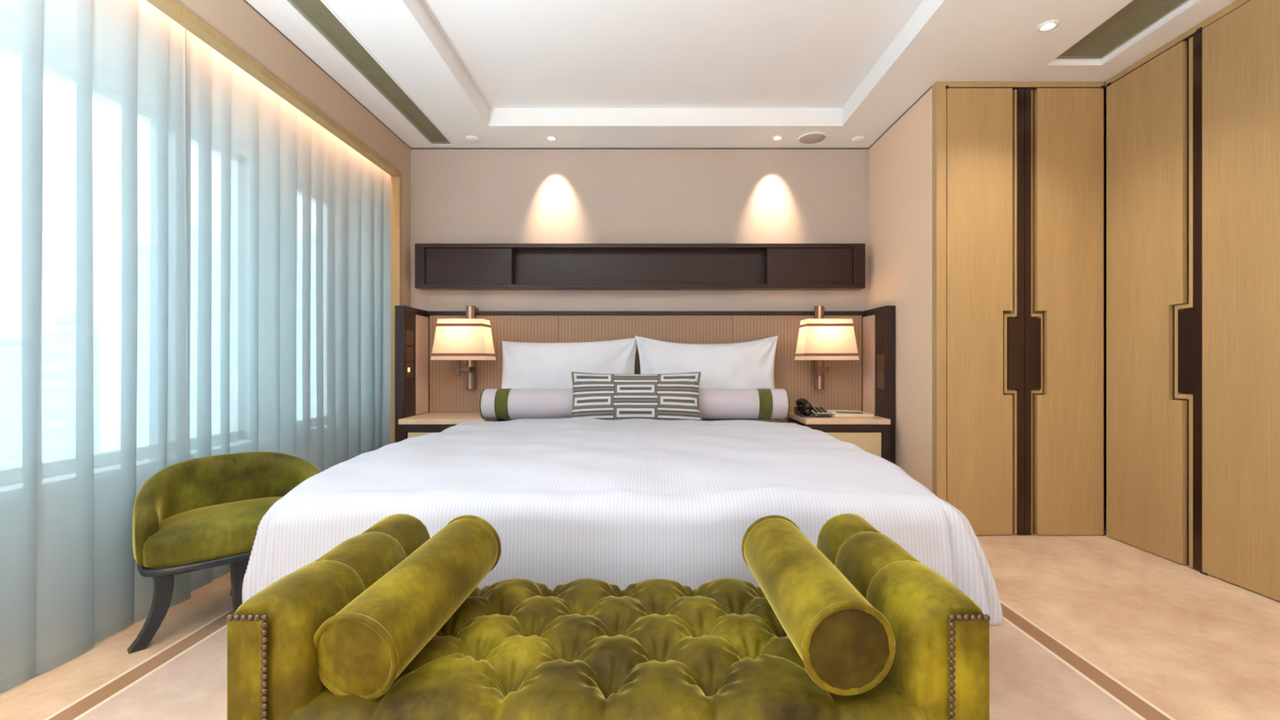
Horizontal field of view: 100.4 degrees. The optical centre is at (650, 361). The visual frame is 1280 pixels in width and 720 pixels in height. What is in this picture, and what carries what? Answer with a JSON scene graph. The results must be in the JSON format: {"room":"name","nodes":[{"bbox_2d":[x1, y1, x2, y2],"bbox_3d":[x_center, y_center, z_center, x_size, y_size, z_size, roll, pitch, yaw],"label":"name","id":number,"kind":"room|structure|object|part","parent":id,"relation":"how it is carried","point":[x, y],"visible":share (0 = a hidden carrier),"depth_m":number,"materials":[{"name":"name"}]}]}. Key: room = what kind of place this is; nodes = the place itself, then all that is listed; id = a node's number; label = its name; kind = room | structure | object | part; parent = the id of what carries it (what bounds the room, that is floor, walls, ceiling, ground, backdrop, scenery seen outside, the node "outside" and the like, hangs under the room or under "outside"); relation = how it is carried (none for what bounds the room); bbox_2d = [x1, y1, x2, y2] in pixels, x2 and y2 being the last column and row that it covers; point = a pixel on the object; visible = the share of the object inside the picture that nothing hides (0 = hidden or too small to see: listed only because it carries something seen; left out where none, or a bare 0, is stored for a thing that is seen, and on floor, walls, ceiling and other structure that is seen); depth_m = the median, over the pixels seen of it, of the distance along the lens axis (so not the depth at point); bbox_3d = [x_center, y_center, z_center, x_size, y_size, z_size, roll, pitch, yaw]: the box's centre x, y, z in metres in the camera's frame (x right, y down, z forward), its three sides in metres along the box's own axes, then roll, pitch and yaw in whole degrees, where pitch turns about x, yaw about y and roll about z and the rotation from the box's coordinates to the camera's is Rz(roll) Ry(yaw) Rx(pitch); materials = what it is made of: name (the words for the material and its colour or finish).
{"room":"hotel room","nodes":[
{"label":"hotel room","id":0,"kind":"room"},
{"bbox_2d":[176,0,410,306],"bbox_3d":[-1.831,-0.450,0.510,0.045,2.900,7.020,0,0,0],"label":"wall","id":1,"kind":"structure","parent":0,"point":[236,20],"depth_m":2.82,"materials":[{"name":"beige paint"}]},
{"bbox_2d":[0,0,191,693],"bbox_3d":[-1.960,-0.254,1.245,0.057,2.493,1.990,0,0,0],"label":"sheer curtain","id":2,"kind":"object","parent":1,"relation":"hanging from","point":[94,388],"visible":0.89,"depth_m":1.82,"materials":[{"name":"fabric"}]},
{"bbox_2d":[146,0,401,177],"bbox_3d":[-1.829,-1.352,0.575,0.064,0.040,6.550,0,0,0],"label":"trim","id":3,"kind":"structure","parent":1,"relation":"attached to","point":[173,9],"depth_m":2.48,"materials":[{"name":"brown wood"}]},
{"bbox_2d":[186,29,391,591],"bbox_3d":[-1.993,-0.254,3.054,0.082,2.493,1.808,0,0,2],"label":"sheer curtain","id":4,"kind":"object","parent":1,"relation":"hanging from","point":[289,224],"visible":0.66,"depth_m":2.86,"materials":[{"name":"fabric"}]},
{"bbox_2d":[243,0,410,148],"bbox_3d":[-1.808,-1.609,0.506,0.003,0.006,7.013,0,0,0],"label":"trim","id":5,"kind":"structure","parent":1,"relation":"attached to","point":[245,1],"depth_m":2.88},
{"bbox_2d":[391,176,402,443],"bbox_3d":[-1.829,-0.166,3.838,0.064,2.332,0.040,0,0,0],"label":"trim","id":6,"kind":"structure","parent":1,"relation":"attached to","point":[396,181],"depth_m":3.82,"materials":[{"name":"brown wood"}]},
{"bbox_2d":[410,149,868,311],"bbox_3d":[0.455,-0.450,4.070,5.749,2.900,0.100,0,0,0],"label":"wall","id":7,"kind":"structure","parent":0,"point":[458,196],"depth_m":4.02,"materials":[{"name":"beige paint"}]},
{"bbox_2d":[414,243,865,290],"bbox_3d":[-0.077,-0.704,3.959,3.295,0.327,0.119,0,0,0],"label":"wall shelf","id":8,"kind":"object","parent":7,"relation":"attached to","point":[437,266],"visible":1,"depth_m":3.92,"materials":[{"name":"brown wood"}]},
{"bbox_3d":[-1.337,-0.704,3.967,0.634,0.267,0.099,0,0,0],"label":"panel","id":9,"kind":"part","parent":8,"relation":"part of","materials":[{"name":"brown wood"}]},
{"bbox_3d":[-0.082,-0.704,4.013,1.877,0.267,0.010,0,0,0],"label":"panel","id":10,"kind":"part","parent":8,"relation":"part of","materials":[{"name":"brown wood"}]},
{"bbox_3d":[1.172,-0.704,3.967,0.630,0.267,0.099,0,0,0],"label":"panel","id":11,"kind":"part","parent":8,"relation":"part of","materials":[{"name":"brown wood"}]},
{"bbox_2d":[410,147,869,149],"bbox_3d":[-0.083,-1.607,4.018,3.453,0.009,0.004,0,0,0],"label":"trim","id":12,"kind":"structure","parent":7,"relation":"attached to","point":[411,148],"depth_m":4.02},
{"bbox_2d":[395,305,895,464],"bbox_3d":[-0.037,0.311,3.795,3.354,1.378,0.448,0,0,0],"label":"headboard","id":13,"kind":"object","parent":7,"relation":"attached to","point":[423,384],"visible":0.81,"depth_m":3.95,"materials":[{"name":"brown wood"}]},
{"bbox_2d":[405,363,413,377],"bbox_3d":[-1.648,0.055,3.646,0.004,0.098,0.108,0,0,0],"label":"switch plate","id":14,"kind":"object","parent":13,"relation":"attached to","point":[409,366],"depth_m":3.64,"materials":[{"name":"brown plastic"}]},
{"bbox_2d":[405,346,413,360],"bbox_3d":[-1.648,-0.055,3.646,0.004,0.098,0.108,0,0,0],"label":"switch plate","id":15,"kind":"object","parent":13,"relation":"attached to","point":[409,350],"depth_m":3.64,"materials":[{"name":"brown plastic"}]},
{"bbox_2d":[405,330,413,345],"bbox_3d":[-1.648,-0.165,3.646,0.004,0.098,0.108,0,0,0],"label":"switch plate","id":16,"kind":"object","parent":13,"relation":"attached to","point":[409,334],"depth_m":3.64,"materials":[{"name":"brown plastic"}]},
{"bbox_2d":[430,306,495,389],"bbox_3d":[-1.312,-0.105,3.792,0.378,0.610,0.315,0,0,0],"label":"wall lamp","id":17,"kind":"object","parent":13,"relation":"attached to","point":[469,339],"visible":1,"depth_m":3.66,"materials":[{"name":"linen"},{"name":"bronze metal"},{"name":"brown fabric trim"}]},
{"bbox_3d":[-1.359,-0.010,3.765,0.022,0.220,0.020,0,0,0],"label":"stem","id":18,"kind":"part","parent":17,"relation":"part of","materials":[{"name":"brown metal"}]},
{"bbox_3d":[-1.312,-0.156,3.756,0.376,0.282,0.240,0,0,0],"label":"lamp shade","id":19,"kind":"part","parent":17,"relation":"part of","materials":[{"name":"fabric"}]},
{"bbox_3d":[-1.161,0.227,3.962,0.958,1.146,0.024,0,0,0],"label":"woven panel","id":20,"kind":"part","parent":13,"relation":"part of","materials":[{"name":"beige fabric"}]},
{"bbox_3d":[-0.037,0.227,3.962,1.286,1.146,0.024,0,0,0],"label":"woven panel","id":21,"kind":"part","parent":13,"relation":"part of","materials":[{"name":"beige fabric"}]},
{"bbox_3d":[-0.037,-0.362,3.979,3.225,0.028,0.079,0,0,0],"label":"rail","id":22,"kind":"part","parent":13,"relation":"part of","materials":[{"name":"brown wood"}]},
{"bbox_3d":[1.087,0.227,3.962,0.958,1.146,0.024,0,0,0],"label":"woven panel","id":23,"kind":"part","parent":13,"relation":"part of","materials":[{"name":"beige fabric"}]},
{"bbox_2d":[794,306,859,389],"bbox_3d":[1.233,-0.105,3.792,0.378,0.610,0.315,0,0,0],"label":"wall lamp","id":24,"kind":"object","parent":13,"relation":"attached to","point":[820,339],"visible":1,"depth_m":3.66,"materials":[{"name":"beige fabric"}]},
{"bbox_3d":[1.186,-0.010,3.765,0.022,0.220,0.020,0,0,0],"label":"stem","id":25,"kind":"part","parent":24,"relation":"part of","materials":[{"name":"brown metal"}]},
{"bbox_3d":[1.233,-0.156,3.756,0.376,0.282,0.240,0,0,0],"label":"lamp shade","id":26,"kind":"part","parent":24,"relation":"part of","materials":[{"name":"fabric"}]},
{"bbox_2d":[877,371,884,389],"bbox_3d":[1.573,0.125,3.646,0.004,0.115,0.108,0,0,0],"label":"switch plate","id":27,"kind":"object","parent":13,"relation":"attached to","point":[880,374],"depth_m":3.65,"materials":[{"name":"brown plastic"}]},
{"bbox_2d":[877,354,884,371],"bbox_3d":[1.573,0.005,3.646,0.004,0.115,0.108,0,0,0],"label":"light switch","id":28,"kind":"object","parent":13,"relation":"attached to","point":[880,357],"depth_m":3.64,"materials":[{"name":"brown plastic"}]},
{"bbox_2d":[0,502,1279,719],"bbox_3d":[0.450,1.000,0.600,5.900,0.001,7.200,0,0,0],"label":"floor","id":29,"kind":"structure","parent":0,"point":[1093,627],"depth_m":1.83,"materials":[{"name":"carpet"}]},
{"bbox_2d":[127,451,320,653],"bbox_3d":[-1.673,0.696,2.161,0.432,0.607,0.650,0,0,43],"label":"chair","id":30,"kind":"object","parent":29,"relation":"on","point":[206,512],"visible":0.65,"depth_m":2.02,"materials":[{"name":"green fabric"}]},
{"bbox_3d":[-1.761,0.873,1.879,0.058,0.254,0.116,0,0,41],"label":"leg","id":31,"kind":"part","parent":30,"relation":"part of","materials":[{"name":"black paint"}]},
{"bbox_3d":[-1.665,0.735,2.161,0.415,0.027,0.610,0,0,41],"label":"frame","id":32,"kind":"part","parent":30,"relation":"part of","materials":[{"name":"black paint"}]},
{"bbox_2d":[142,496,283,568],"bbox_3d":[-1.664,0.650,2.160,0.407,0.141,0.598,0,0,41],"label":"seat cushion","id":33,"kind":"object","parent":30,"relation":"on","point":[206,532],"depth_m":1.97,"materials":[{"name":"green fabric"}]},
{"bbox_3d":[-1.705,0.554,2.195,0.336,0.324,0.633,0,0,41],"label":"backrest","id":34,"kind":"part","parent":30,"relation":"part of","materials":[{"name":"green fabric"}]},
{"bbox_3d":[-1.564,0.873,2.035,0.090,0.254,0.086,0,0,0],"label":"leg","id":35,"kind":"part","parent":30,"relation":"part of","materials":[{"name":"black paint"}]},
{"bbox_2d":[398,412,503,441],"bbox_3d":[-1.367,0.687,3.708,0.563,0.626,0.480,0,0,0],"label":"nightstand","id":36,"kind":"object","parent":29,"relation":"on","point":[420,424],"visible":0.14,"depth_m":3.49,"materials":[{"name":"brown wood"}]},
{"bbox_3d":[-1.367,0.566,3.502,0.451,0.208,0.020,0,0,0],"label":"drawer","id":37,"kind":"part","parent":36,"relation":"part of","materials":[{"name":"beige wood"}]},
{"bbox_2d":[226,513,990,719],"bbox_3d":[-0.070,0.698,1.147,1.268,0.604,0.599,0,0,0],"label":"bench","id":38,"kind":"object","parent":29,"relation":"on","point":[585,648],"visible":0.8,"depth_m":0.96,"materials":[{"name":"green fabric"}]},
{"bbox_3d":[-0.669,0.661,0.890,0.064,0.477,0.022,0,0,0],"label":"panel","id":39,"kind":"part","parent":38,"relation":"part of","materials":[{"name":"green fabric"}]},
{"bbox_3d":[-0.637,0.648,1.157,0.133,0.504,0.536,0,0,0],"label":"arm","id":40,"kind":"part","parent":38,"relation":"part of","materials":[{"name":"green fabric"}]},
{"bbox_2d":[313,515,501,700],"bbox_3d":[-0.478,0.483,1.123,0.161,0.205,0.452,0,0,8],"label":"bolster","id":41,"kind":"object","parent":38,"relation":"on","point":[362,649],"visible":1,"depth_m":0.97,"materials":[{"name":"green fabric"}]},
{"bbox_2d":[289,577,926,719],"bbox_3d":[-0.070,0.704,1.147,1.050,0.285,0.599,0,0,0],"label":"seat cushion","id":42,"kind":"object","parent":38,"relation":"on","point":[585,648],"depth_m":1.01,"materials":[{"name":"green fabric"}]},
{"bbox_2d":[741,515,895,695],"bbox_3d":[0.319,0.471,1.113,0.160,0.178,0.465,0,0,-3],"label":"bolster","id":43,"kind":"object","parent":38,"relation":"on","point":[845,645],"visible":1,"depth_m":0.92,"materials":[{"name":"green fabric"}]},
{"bbox_3d":[0.496,0.648,1.157,0.134,0.504,0.536,0,0,0],"label":"arm","id":44,"kind":"part","parent":38,"relation":"part of","materials":[{"name":"green fabric"}]},
{"bbox_3d":[0.529,0.661,0.890,0.064,0.477,0.022,0,0,0],"label":"panel","id":45,"kind":"part","parent":38,"relation":"part of","materials":[{"name":"green fabric"}]},
{"bbox_2d":[511,418,780,422],"bbox_3d":[-0.050,0.700,2.888,1.900,0.600,2.095,0,0,0],"label":"bed","id":46,"kind":"object","parent":29,"relation":"on","point":[706,420],"visible":0.06,"depth_m":3.68,"materials":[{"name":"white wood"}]},
{"bbox_2d":[501,337,636,388],"bbox_3d":[-0.588,0.110,3.812,0.982,0.572,0.242,0,0,0],"label":"pillow","id":47,"kind":"object","parent":46,"relation":"on","point":[526,365],"visible":0.47,"depth_m":3.77,"materials":[{"name":"white fabric"}]},
{"bbox_2d":[241,417,1003,626],"bbox_3d":[-0.099,0.579,2.505,2.279,0.470,1.904,0,0,0],"label":"duvet","id":48,"kind":"object","parent":46,"relation":"on","point":[621,503],"visible":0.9,"depth_m":1.65,"materials":[{"name":"white fabric"}]},
{"bbox_2d":[570,371,702,421],"bbox_3d":[-0.093,0.226,3.366,0.832,0.327,0.184,0,0,0],"label":"cushion","id":49,"kind":"object","parent":48,"relation":"on","point":[674,396],"visible":0.81,"depth_m":3.31,"materials":[{"name":"grey fabric"}]},
{"bbox_2d":[479,388,790,418],"bbox_3d":[-0.104,0.278,3.552,2.028,0.204,0.204,0,0,0],"label":"bolster","id":50,"kind":"object","parent":46,"relation":"on","point":[494,403],"visible":0.7,"depth_m":3.46,"materials":[{"name":"white fabric"}]},
{"bbox_2d":[635,335,777,388],"bbox_3d":[0.402,0.102,3.784,1.034,0.586,0.246,0,0,0],"label":"pillow","id":51,"kind":"object","parent":46,"relation":"on","point":[749,364],"visible":0.53,"depth_m":3.73,"materials":[{"name":"white fabric"}]},
{"bbox_2d":[787,412,890,461],"bbox_3d":[1.290,0.687,3.708,0.555,0.626,0.480,0,0,0],"label":"nightstand","id":52,"kind":"object","parent":29,"relation":"on","point":[871,434],"visible":0.19,"depth_m":3.49,"materials":[{"name":"brown wood"}]},
{"bbox_2d":[794,398,831,417],"bbox_3d":[1.123,0.314,3.689,0.203,0.121,0.241,0,0,0],"label":"telephone","id":53,"kind":"object","parent":52,"relation":"on","point":[804,408],"visible":1,"depth_m":3.63,"materials":[{"name":"black plastic"}]},
{"bbox_2d":[796,404,803,408],"bbox_3d":[1.063,0.312,3.780,0.052,0.035,0.052,0,0,0],"label":"ear cup","id":54,"kind":"object","parent":53,"relation":"on","point":[797,406],"depth_m":3.76,"materials":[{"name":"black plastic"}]},
{"bbox_2d":[803,408,811,413],"bbox_3d":[1.063,0.334,3.615,0.052,0.035,0.052,0,0,0],"label":"ear cup","id":55,"kind":"object","parent":53,"relation":"on","point":[806,411],"depth_m":3.60,"materials":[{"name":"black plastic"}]},
{"bbox_3d":[1.165,0.336,3.700,0.100,0.033,0.150,0,0,0],"label":"keypad plate","id":56,"kind":"part","parent":53,"relation":"part of","materials":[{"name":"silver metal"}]},
{"bbox_3d":[1.149,0.365,3.591,0.107,0.017,0.039,0,0,-8],"label":"cord","id":57,"kind":"part","parent":53,"relation":"part of","materials":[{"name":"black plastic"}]},
{"bbox_2d":[827,409,873,417],"bbox_3d":[1.377,0.363,3.752,0.265,0.022,0.295,0,0,0],"label":"folder","id":58,"kind":"object","parent":52,"relation":"on","point":[864,414],"visible":0.63,"depth_m":3.60,"materials":[{"name":"beige paper"}]},
{"bbox_2d":[826,409,853,413],"bbox_3d":[1.333,0.349,3.755,0.156,0.006,0.213,0,0,3],"label":"notepad","id":59,"kind":"object","parent":58,"relation":"on","point":[828,411],"visible":0.8,"depth_m":3.77,"materials":[{"name":"white paper"}]},
{"bbox_2d":[835,411,862,413],"bbox_3d":[1.355,0.345,3.640,0.173,0.013,0.008,0,0,10],"label":"pencil","id":60,"kind":"object","parent":58,"relation":"on","point":[836,411],"visible":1,"depth_m":3.64,"materials":[{"name":"black wood"}]},
{"bbox_3d":[1.290,0.566,3.502,0.443,0.208,0.020,0,0,0],"label":"drawer","id":61,"kind":"part","parent":52,"relation":"part of","materials":[{"name":"beige wood"}]},
{"bbox_2d":[932,81,1105,535],"bbox_3d":[2.127,-0.306,3.362,0.965,2.612,0.606,0,0,0],"label":"wardrobe","id":62,"kind":"object","parent":29,"relation":"on","point":[1018,166],"visible":0.89,"depth_m":3.06,"materials":[{"name":"light wood veneer"},{"name":"dark wood"}]},
{"bbox_3d":[1.892,-0.290,3.076,0.376,2.568,0.022,0,0,0],"label":"door","id":63,"kind":"part","parent":62,"relation":"part of","materials":[{"name":"brown wood"}]},
{"bbox_3d":[2.413,-0.290,3.076,0.380,2.568,0.022,0,0,0],"label":"door","id":64,"kind":"part","parent":62,"relation":"part of","materials":[{"name":"brown wood"}]},
{"bbox_2d":[1105,0,1279,601],"bbox_3d":[2.906,-0.306,0.931,0.606,2.612,4.263,0,0,0],"label":"wardrobe","id":65,"kind":"object","parent":29,"relation":"on","point":[1193,125],"visible":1,"depth_m":2.54,"materials":[{"name":"brown wood"}]},
{"bbox_3d":[2.620,-0.290,2.834,0.022,2.568,0.437,0,0,0],"label":"door","id":66,"kind":"part","parent":65,"relation":"part of","materials":[{"name":"brown wood"}]},
{"bbox_3d":[2.634,-1.595,0.931,0.050,0.034,4.263,0,0,0],"label":"frame","id":67,"kind":"part","parent":65,"relation":"part of","materials":[{"name":"brown wood"}]},
{"bbox_3d":[2.620,-0.290,2.225,0.022,2.568,0.597,0,0,0],"label":"door","id":68,"kind":"part","parent":65,"relation":"part of","materials":[{"name":"brown wood"}]},
{"bbox_2d":[245,0,1235,147],"bbox_3d":[0.735,-1.756,0.510,5.330,0.287,7.020,0,0,0],"label":"ceiling","id":69,"kind":"structure","parent":0,"point":[502,73],"depth_m":2.94,"materials":[{"name":"white paint"}]},
{"bbox_2d":[284,0,454,145],"bbox_3d":[-1.543,-1.620,1.780,0.174,0.024,4.360,0,0,0],"label":"ceiling vent","id":70,"kind":"object","parent":69,"relation":"in","point":[318,15],"visible":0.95,"depth_m":2.89,"materials":[{"name":"metal"}]},
{"bbox_2d":[466,135,479,142],"bbox_3d":[-1.285,-1.605,3.845,0.090,0.017,0.090,0,0,0],"label":"recessed light","id":71,"kind":"object","parent":69,"relation":"attached to","point":[472,139],"visible":1,"depth_m":3.83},
{"bbox_2d":[545,135,557,141],"bbox_3d":[-0.715,-1.610,3.840,0.084,0.008,0.084,0,0,0],"label":"recessed light","id":72,"kind":"object","parent":69,"relation":"in","point":[551,138],"visible":1,"depth_m":3.83,"materials":[{"name":"beige"}]},
{"bbox_2d":[771,135,783,140],"bbox_3d":[0.912,-1.610,3.835,0.084,0.008,0.084,0,0,0],"label":"recessed light","id":73,"kind":"object","parent":69,"relation":"in","point":[775,137],"visible":1,"depth_m":3.83,"materials":[{"name":"beige"}]},
{"bbox_2d":[797,131,827,145],"bbox_3d":[1.165,-1.608,3.840,0.210,0.012,0.210,0,0,0],"label":"ceiling speaker","id":74,"kind":"object","parent":69,"relation":"attached to","point":[815,137],"visible":1,"depth_m":3.83},
{"bbox_2d":[799,133,825,143],"bbox_3d":[1.165,-1.606,3.840,0.182,0.006,0.182,0,0,0],"label":"grille","id":75,"kind":"object","parent":74,"relation":"attached to","point":[805,138],"depth_m":3.83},
{"bbox_2d":[851,135,865,142],"bbox_3d":[1.500,-1.605,3.850,0.090,0.017,0.090,0,0,0],"label":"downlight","id":76,"kind":"object","parent":69,"relation":"attached to","point":[857,139],"visible":1,"depth_m":3.83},
{"bbox_2d":[1036,19,1058,31],"bbox_3d":[1.904,-1.610,2.556,0.084,0.008,0.084,0,0,0],"label":"recessed light","id":77,"kind":"object","parent":69,"relation":"in","point":[1047,25],"visible":1,"depth_m":2.55,"materials":[{"name":"beige"}]},
{"bbox_2d":[1052,0,1192,61],"bbox_3d":[2.302,-1.649,1.550,0.300,0.024,2.700,0,0,0],"label":"ceiling vent","id":78,"kind":"object","parent":69,"relation":"in","point":[1137,17],"visible":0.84,"depth_m":2.63,"materials":[{"name":"metal"}]},
{"bbox_2d":[868,87,932,492],"bbox_3d":[1.669,-0.306,3.568,0.050,2.613,0.903,0,0,0],"label":"wall","id":79,"kind":"structure","parent":0,"point":[900,161],"depth_m":3.40,"materials":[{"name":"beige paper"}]},
{"bbox_2d":[868,86,932,148],"bbox_3d":[1.642,-1.609,3.565,0.002,0.007,0.896,0,0,0],"label":"trim","id":80,"kind":"structure","parent":79,"relation":"attached to","point":[931,86],"depth_m":3.51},
{"bbox_2d":[1103,134,1106,502],"bbox_3d":[3.279,-0.450,0.510,0.100,2.900,7.020,0,0,0],"label":"wall","id":81,"kind":"structure","parent":0,"point":[1104,135],"depth_m":3.79,"materials":[{"name":"beige paper"}]}
]}

